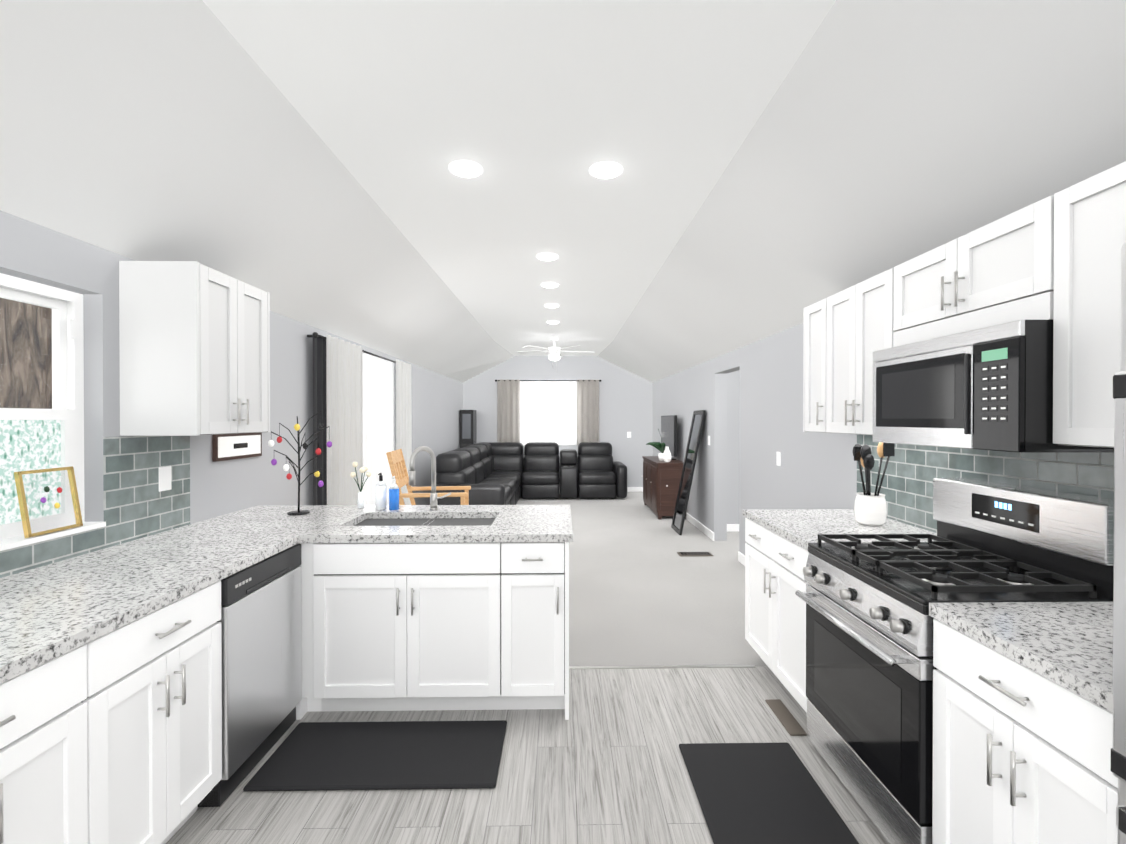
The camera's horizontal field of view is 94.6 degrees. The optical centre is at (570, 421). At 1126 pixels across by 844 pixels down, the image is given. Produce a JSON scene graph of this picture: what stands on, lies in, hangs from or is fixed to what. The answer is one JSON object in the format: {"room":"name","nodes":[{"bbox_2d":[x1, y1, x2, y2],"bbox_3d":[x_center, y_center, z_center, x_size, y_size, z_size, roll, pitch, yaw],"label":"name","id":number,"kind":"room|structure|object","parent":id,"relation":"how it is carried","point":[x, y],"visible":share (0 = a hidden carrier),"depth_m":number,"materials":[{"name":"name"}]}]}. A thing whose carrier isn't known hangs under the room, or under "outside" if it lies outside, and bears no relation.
{"room":"kitchen","nodes":[
{"label":"kitchen","id":0,"kind":"room"},
{"bbox_2d":[166,492,888,843],"bbox_3d":[0.503,1.491,4.537,5.450,0.084,12.350,0,0,-1],"label":"floor","id":1,"kind":"structure","parent":0,"point":[666,660],"depth_m":2.48,"materials":[{"name":"wood"}]},
{"bbox_2d":[0,625,119,843],"bbox_3d":[-1.654,1.034,1.121,0.704,0.876,0.688,0,0,-1],"label":"base cabinet","id":2,"kind":"object","parent":1,"relation":"on","point":[110,695],"depth_m":1.35,"materials":[{"name":"grey wood"}]},
{"bbox_2d":[120,573,227,843],"bbox_3d":[-1.664,1.032,1.651,0.704,0.876,0.616,0,0,-1],"label":"base cabinet","id":3,"kind":"object","parent":1,"relation":"on","point":[171,654],"depth_m":1.70,"materials":[{"name":"grey wood"}]},
{"bbox_2d":[198,544,301,806],"bbox_3d":[-1.609,1.027,2.249,0.608,0.867,0.567,0,0,-1],"label":"dishwasher","id":4,"kind":"object","parent":1,"relation":"on","point":[261,619],"visible":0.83,"depth_m":2.17,"materials":[{"name":"silver metal"}]},
{"bbox_2d":[243,720,506,790],"bbox_3d":[-0.803,1.455,2.288,1.000,0.018,0.450,0,0,-1],"label":"area rug","id":5,"kind":"object","parent":1,"relation":"on","point":[317,756],"visible":1,"depth_m":2.24,"materials":[{"name":"black rubber"}]},
{"bbox_2d":[292,517,515,719],"bbox_3d":[-0.813,1.025,2.850,1.038,0.876,0.630,0,0,-1],"label":"base cabinet","id":6,"kind":"object","parent":1,"relation":"on","point":[387,625],"depth_m":2.54,"materials":[{"name":"grey wood"}]},
{"bbox_2d":[0,505,374,676],"bbox_3d":[-1.612,0.571,1.854,0.814,0.038,3.070,0,0,-1],"label":"countertop","id":7,"kind":"structure","parent":6,"relation":"on","point":[44,610],"depth_m":1.89,"materials":[{"name":"white stone"}]},
{"bbox_2d":[268,411,331,514],"bbox_3d":[-1.606,0.238,3.094,0.343,0.613,0.377,0,0,-1],"label":"tree","id":8,"kind":"object","parent":7,"relation":"on","point":[305,445],"visible":1,"depth_m":3.08,"materials":[{"name":"black metal"}]},
{"bbox_2d":[350,462,370,507],"bbox_3d":[-1.327,0.399,3.295,0.129,0.290,0.110,0,0,-1],"label":"flower vase","id":9,"kind":"object","parent":7,"relation":"on","point":[360,502],"visible":1,"depth_m":3.28,"materials":[{"name":"white ceramic"}]},
{"bbox_2d":[320,525,487,540],"bbox_3d":[-0.819,0.567,2.633,0.800,0.038,0.220,0,0,-1],"label":"countertop","id":10,"kind":"structure","parent":6,"relation":"on","point":[342,532],"depth_m":2.56,"materials":[{"name":"white stone"}]},
{"bbox_2d":[368,505,503,516],"bbox_3d":[-0.830,0.563,3.273,0.800,0.038,0.260,0,0,-1],"label":"countertop","id":11,"kind":"structure","parent":6,"relation":"on","point":[404,510],"depth_m":3.16,"materials":[{"name":"white stone"}]},
{"bbox_2d":[375,473,386,509],"bbox_3d":[-1.185,0.430,3.245,0.066,0.229,0.066,0,0,-43],"label":"soap bottle","id":12,"kind":"object","parent":11,"relation":"on","point":[380,494],"depth_m":3.22,"materials":[{"name":"white"}]},
{"bbox_2d":[389,476,398,509],"bbox_3d":[-1.100,0.440,3.237,0.060,0.209,0.060,0,0,-40],"label":"soap bottle","id":13,"kind":"object","parent":11,"relation":"on","point":[394,489],"depth_m":3.21,"materials":[{"name":"blue plastic"}]},
{"bbox_2d":[409,446,450,509],"bbox_3d":[-0.851,0.345,3.159,0.220,0.400,0.186,0,0,-1],"label":"faucet","id":14,"kind":"object","parent":11,"relation":"on","point":[433,499],"visible":1,"depth_m":3.21,"materials":[{"name":"silver metal"}]},
{"bbox_2d":[484,505,571,540],"bbox_3d":[-0.210,0.565,2.974,0.430,0.038,0.880,0,0,-1],"label":"countertop","id":15,"kind":"structure","parent":6,"relation":"on","point":[513,522],"depth_m":2.77,"materials":[{"name":"white stone"}]},
{"bbox_2d":[386,449,470,504],"bbox_3d":[-1.161,0.843,4.322,0.624,1.222,0.460,0,0,-7],"label":"wood chair","id":16,"kind":"object","parent":1,"relation":"on","point":[397,465],"visible":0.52,"depth_m":4.27,"materials":[{"name":"brown wood"}]},
{"bbox_2d":[460,410,476,447],"bbox_3d":[-2.024,0.591,10.286,0.260,1.660,0.394,0,0,-1],"label":"armoire","id":17,"kind":"object","parent":1,"relation":"on","point":[468,427],"visible":0.54,"depth_m":10.09,"materials":[{"name":"black wood"}]},
{"bbox_2d":[436,442,626,504],"bbox_3d":[-0.387,0.906,8.498,2.890,0.990,3.710,0,0,-1],"label":"sectional sofa","id":18,"kind":"object","parent":1,"relation":"on","point":[490,473],"visible":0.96,"depth_m":9.44,"materials":[{"name":"black leather"}]},
{"bbox_2d":[516,541,571,719],"bbox_3d":[-0.211,1.025,2.861,0.396,0.876,0.630,0,0,-1],"label":"base cabinet","id":19,"kind":"object","parent":1,"relation":"on","point":[542,567],"depth_m":2.56,"materials":[{"name":"grey wood"}]},
{"bbox_2d":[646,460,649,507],"bbox_3d":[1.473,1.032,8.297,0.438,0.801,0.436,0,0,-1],"label":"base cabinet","id":20,"kind":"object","parent":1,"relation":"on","point":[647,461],"depth_m":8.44,"materials":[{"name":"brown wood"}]},
{"bbox_2d":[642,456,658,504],"bbox_3d":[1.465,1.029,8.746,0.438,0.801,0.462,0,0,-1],"label":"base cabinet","id":21,"kind":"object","parent":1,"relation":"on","point":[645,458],"depth_m":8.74,"materials":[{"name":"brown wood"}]},
{"bbox_2d":[650,460,685,519],"bbox_3d":[1.481,1.034,7.850,0.438,0.801,0.458,0,0,-1],"label":"cabinet","id":22,"kind":"object","parent":1,"relation":"on","point":[661,481],"depth_m":7.62,"materials":[{"name":"brown wood"}]},
{"bbox_2d":[646,429,664,460],"bbox_3d":[1.339,0.346,8.062,0.344,0.500,0.399,0,0,-1],"label":"orchid plant","id":23,"kind":"object","parent":22,"relation":"on","point":[659,446],"visible":0.94,"depth_m":8.02,"materials":[{"name":"green plant"}]},
{"bbox_2d":[663,447,671,461],"bbox_3d":[1.442,0.483,7.743,0.130,0.230,0.132,0,0,-1],"label":"vase","id":24,"kind":"object","parent":22,"relation":"on","point":[667,456],"visible":0.98,"depth_m":7.70,"materials":[{"name":"white ceramic"}]},
{"bbox_2d":[671,410,705,534],"bbox_3d":[1.548,0.646,6.846,0.338,1.596,0.500,0,0,-1],"label":"leaning mirror","id":25,"kind":"object","parent":1,"relation":"on","point":[688,469],"visible":1,"depth_m":6.81,"materials":[{"name":"black mirror"}]},
{"bbox_2d":[677,552,712,555],"bbox_3d":[1.358,1.439,5.661,0.360,0.013,0.150,0,0,-1],"label":"floor vent","id":26,"kind":"object","parent":1,"relation":"in","point":[694,553],"visible":1,"depth_m":5.64,"materials":[{"name":"brown metal"}]},
{"bbox_2d":[679,742,858,843],"bbox_3d":[0.745,1.458,1.830,0.500,0.018,1.030,0,0,-1],"label":"area rug","id":27,"kind":"object","parent":1,"relation":"on","point":[759,793],"visible":0.96,"depth_m":2.01,"materials":[{"name":"black rubber"}]},
{"bbox_2d":[742,513,808,712],"bbox_3d":[1.445,1.025,2.800,0.713,0.876,0.852,0,0,-1],"label":"base cabinet","id":28,"kind":"object","parent":1,"relation":"on","point":[775,616],"depth_m":2.74,"materials":[{"name":"grey wood"}]},
{"bbox_2d":[742,509,936,548],"bbox_3d":[1.439,0.566,2.807,0.723,0.038,0.872,0,0,-1],"label":"countertop","id":29,"kind":"structure","parent":28,"relation":"on","point":[803,526],"depth_m":2.77,"materials":[{"name":"white stone"}]},
{"bbox_2d":[852,442,894,525],"bbox_3d":[1.619,0.324,2.796,0.198,0.445,0.179,0,0,-1],"label":"utensil crock","id":30,"kind":"object","parent":29,"relation":"on","point":[870,508],"visible":0.96,"depth_m":2.75,"materials":[{"name":"white ceramic"}]},
{"bbox_2d":[765,699,806,735],"bbox_3d":[1.062,1.458,2.571,0.080,0.009,0.300,0,0,-1],"label":"floor vent","id":31,"kind":"object","parent":1,"relation":"in","point":[787,719],"visible":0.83,"depth_m":2.55,"materials":[{"name":"brown metal"}]},
{"bbox_2d":[795,478,1113,843],"bbox_3d":[1.408,0.861,1.986,0.806,1.212,0.757,0,0,-1],"label":"stove","id":32,"kind":"object","parent":1,"relation":"on","point":[870,667],"visible":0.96,"depth_m":1.85,"materials":[{"name":"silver metal"}]},
{"bbox_2d":[929,609,1117,843],"bbox_3d":[1.471,1.033,1.316,0.713,0.876,0.572,0,0,-1],"label":"base cabinet","id":33,"kind":"object","parent":1,"relation":"on","point":[1022,719],"depth_m":1.31,"materials":[{"name":"grey wood"}]},
{"bbox_2d":[929,602,1112,704],"bbox_3d":[1.466,0.574,1.313,0.723,0.038,0.572,0,0,-1],"label":"countertop","id":34,"kind":"structure","parent":33,"relation":"on","point":[1072,642],"depth_m":1.37,"materials":[{"name":"white stone"}]},
{"bbox_2d":[1111,243,1125,843],"bbox_3d":[1.411,0.565,0.571,0.812,1.820,0.899,0,0,-1],"label":"fridge","id":35,"kind":"object","parent":1,"relation":"on","point":[1118,760],"visible":1,"depth_m":0.95,"materials":[{"name":"grey metal"}]},
{"bbox_2d":[0,210,1113,577],"bbox_3d":[0.428,0.053,4.527,5.300,2.800,12.350,0,0,-1],"label":"wall","id":36,"kind":"structure","parent":0,"point":[748,398],"depth_m":3.63,"materials":[{"name":"grey paint"}]},
{"bbox_2d":[0,273,105,550],"bbox_3d":[-2.093,-0.047,1.782,0.162,1.006,0.946,0,0,-1],"label":"kitchen window","id":37,"kind":"structure","parent":36,"relation":"in","point":[36,439],"depth_m":2.11,"materials":[{"name":"white"}]},
{"bbox_2d":[14,466,82,537],"bbox_3d":[-2.054,0.309,2.050,0.055,0.250,0.220,0,0,-1],"label":"picture frame","id":38,"kind":"object","parent":37,"relation":"on","point":[25,517],"depth_m":2.03,"materials":[{"name":"gold metal"}]},
{"bbox_2d":[159,466,171,491],"bbox_3d":[-2.030,0.284,2.600,0.006,0.120,0.080,0,0,-1],"label":"outlet","id":39,"kind":"object","parent":36,"relation":"attached to","point":[165,484],"visible":1,"depth_m":2.60,"materials":[{"name":"white plastic"}]},
{"bbox_2d":[119,261,269,435],"bbox_3d":[-1.846,-0.334,2.635,0.380,0.786,0.586,0,0,-1],"label":"upper cabinet","id":40,"kind":"object","parent":36,"relation":"attached to","point":[194,340],"visible":1,"depth_m":2.35,"materials":[{"name":"grey wood"}]},
{"bbox_2d":[212,432,261,461],"bbox_3d":[-2.036,0.145,3.189,0.022,0.160,0.460,0,0,-1],"label":"picture","id":41,"kind":"object","parent":36,"relation":"attached to","point":[235,446],"visible":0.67,"depth_m":3.15,"materials":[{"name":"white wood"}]},
{"bbox_2d":[307,332,411,504],"bbox_3d":[-2.005,0.363,5.261,0.159,2.132,2.524,0,0,-1],"label":"curtain","id":42,"kind":"object","parent":36,"relation":"hanging from","point":[353,393],"visible":0.73,"depth_m":4.65,"materials":[{"name":"white fabric"}]},
{"bbox_2d":[495,380,600,444],"bbox_3d":[-0.447,-0.191,10.466,2.142,1.322,0.139,0,0,-1],"label":"curtain","id":43,"kind":"object","parent":36,"relation":"hanging from","point":[562,412],"visible":0.88,"depth_m":10.46,"materials":[{"name":"beige fabric"}]},
{"bbox_2d":[559,487,642,491],"bbox_3d":[-0.258,1.372,10.541,3.780,0.095,0.014,0,0,-1],"label":"baseboard","id":44,"kind":"structure","parent":36,"relation":"attached to","point":[629,489],"depth_m":10.56,"materials":[{"name":"white wood"}]},
{"bbox_2d":[686,512,713,540],"bbox_3d":[1.702,1.384,8.443,0.014,0.095,4.280,0,0,-1],"label":"baseboard","id":45,"kind":"structure","parent":36,"relation":"attached to","point":[705,530],"depth_m":6.88,"materials":[{"name":"white wood"}]},
{"bbox_2d":[727,524,738,531],"bbox_3d":[2.393,1.392,6.837,1.010,0.095,0.014,0,0,-1],"label":"baseboard","id":46,"kind":"structure","parent":36,"relation":"attached to","point":[730,527],"depth_m":6.83,"materials":[{"name":"white wood"}]},
{"bbox_2d":[738,552,744,565],"bbox_3d":[1.774,1.406,4.348,0.014,0.095,2.150,0,0,-1],"label":"baseboard","id":47,"kind":"structure","parent":36,"relation":"attached to","point":[741,558],"depth_m":5.31,"materials":[{"name":"white wood"}]},
{"bbox_2d":[776,452,780,465],"bbox_3d":[1.775,0.314,4.427,0.007,0.120,0.080,0,0,-1],"label":"light switch","id":48,"kind":"object","parent":36,"relation":"attached to","point":[778,458],"visible":1,"depth_m":4.42,"materials":[{"name":"white plastic"}]},
{"bbox_2d":[803,302,818,431],"bbox_3d":[1.627,-0.323,3.068,0.347,0.770,0.338,0,0,-1],"label":"upper cabinet","id":49,"kind":"object","parent":36,"relation":"attached to","point":[810,313],"depth_m":3.15,"materials":[{"name":"grey wood"}]},
{"bbox_2d":[815,269,892,434],"bbox_3d":[1.633,-0.321,2.692,0.347,0.770,0.650,0,0,-1],"label":"upper cabinet","id":50,"kind":"object","parent":36,"relation":"attached to","point":[855,321],"depth_m":2.69,"materials":[{"name":"grey wood"}]},
{"bbox_2d":[891,196,1050,332],"bbox_3d":[1.646,-0.555,1.981,0.347,0.294,0.764,0,0,-1],"label":"upper cabinet","id":51,"kind":"object","parent":36,"relation":"attached to","point":[1007,259],"depth_m":1.89,"materials":[{"name":"grey wood"}]},
{"bbox_2d":[873,291,1113,452],"bbox_3d":[1.591,-0.156,1.983,0.455,0.497,0.757,0,0,-1],"label":"over-the-range microwave","id":52,"kind":"object","parent":51,"relation":"attached to","point":[981,379],"visible":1,"depth_m":1.79,"materials":[{"name":"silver metal"}]},
{"bbox_2d":[1051,165,1118,447],"bbox_3d":[1.655,-0.314,1.436,0.347,0.770,0.323,0,0,-1],"label":"upper cabinet","id":53,"kind":"object","parent":36,"relation":"attached to","point":[1065,245],"depth_m":1.50,"materials":[{"name":"grey wood"}]},
{"bbox_2d":[1115,161,1125,372],"bbox_3d":[1.659,-0.313,1.207,0.347,0.770,0.353,0,0,-1],"label":"upper cabinet","id":54,"kind":"object","parent":36,"relation":"attached to","point":[1122,167],"depth_m":1.41,"materials":[{"name":"grey wood"}]},
{"bbox_2d":[0,0,1125,382],"bbox_3d":[-0.147,-1.087,4.511,3.850,0.640,12.350,0,0,-1],"label":"ceiling","id":55,"kind":"structure","parent":0,"point":[782,162],"depth_m":2.16,"materials":[{"name":"white paint"}]},
{"bbox_2d":[449,160,482,177],"bbox_3d":[-0.551,-1.329,2.737,0.176,0.012,0.176,0,0,-1],"label":"recessed light","id":56,"kind":"object","parent":55,"relation":"in","point":[465,169],"visible":0.94,"depth_m":2.72,"materials":[{"name":"white plastic"}]},
{"bbox_2d":[537,253,557,260],"bbox_3d":[-0.187,-1.337,4.213,0.176,0.012,0.176,0,0,-1],"label":"recessed light","id":57,"kind":"object","parent":55,"relation":"in","point":[547,256],"visible":0.96,"depth_m":4.19,"materials":[{"name":"white plastic"}]},
{"bbox_2d":[541,282,558,287],"bbox_3d":[-0.203,-1.342,5.103,0.176,0.012,0.176,0,0,-1],"label":"recessed light","id":58,"kind":"object","parent":55,"relation":"in","point":[549,285],"visible":0.96,"depth_m":5.08,"materials":[{"name":"white plastic"}]},
{"bbox_2d":[544,304,558,307],"bbox_3d":[-0.219,-1.347,6.033,0.176,0.012,0.176,0,0,-1],"label":"recessed light","id":59,"kind":"object","parent":55,"relation":"in","point":[551,305],"visible":1,"depth_m":6.00,"materials":[{"name":"white plastic"}]},
{"bbox_2d":[547,321,559,323],"bbox_3d":[-0.237,-1.353,7.063,0.176,0.012,0.176,0,0,-1],"label":"recessed light","id":60,"kind":"object","parent":55,"relation":"in","point":[553,322],"visible":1,"depth_m":7.03,"materials":[{"name":"white plastic"}]},
{"bbox_2d":[518,337,594,367],"bbox_3d":[-0.246,-1.094,8.465,1.286,0.550,1.265,0,0,-1],"label":"ceiling fan","id":61,"kind":"object","parent":55,"relation":"hanging from","point":[554,353],"visible":1,"depth_m":8.37,"materials":[{"name":"white"}]},
{"bbox_2d":[590,162,622,178],"bbox_3d":[0.189,-1.329,2.750,0.176,0.012,0.176,0,0,-1],"label":"recessed light","id":62,"kind":"object","parent":55,"relation":"in","point":[605,170],"visible":0.98,"depth_m":2.73,"materials":[{"name":"white plastic"}]},
{"bbox_2d":[661,415,676,459],"bbox_3d":[1.585,0.245,8.399,0.150,0.700,1.050,0,0,-1],"label":"television","id":63,"kind":"object","parent":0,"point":[669,430],"visible":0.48,"depth_m":8.14,"materials":[{"name":"black plastic"}]},
{"label":"outside","id":64,"kind":"structure","parent":0,"visible":0},
{"bbox_3d":[0.059,1.624,-0.096,80.000,0.110,80.000,0,0,-1],"label":"ground","id":65,"kind":"structure","parent":64,"visible":0},
{"bbox_2d":[0,298,51,408],"bbox_3d":[-3.300,-0.140,3.235,0.840,3.200,0.840,0,0,-1],"label":"tree","id":66,"kind":"object","parent":65,"relation":"on","point":[8,355],"depth_m":2.90,"materials":[{"name":"brown plant"}]}
]}

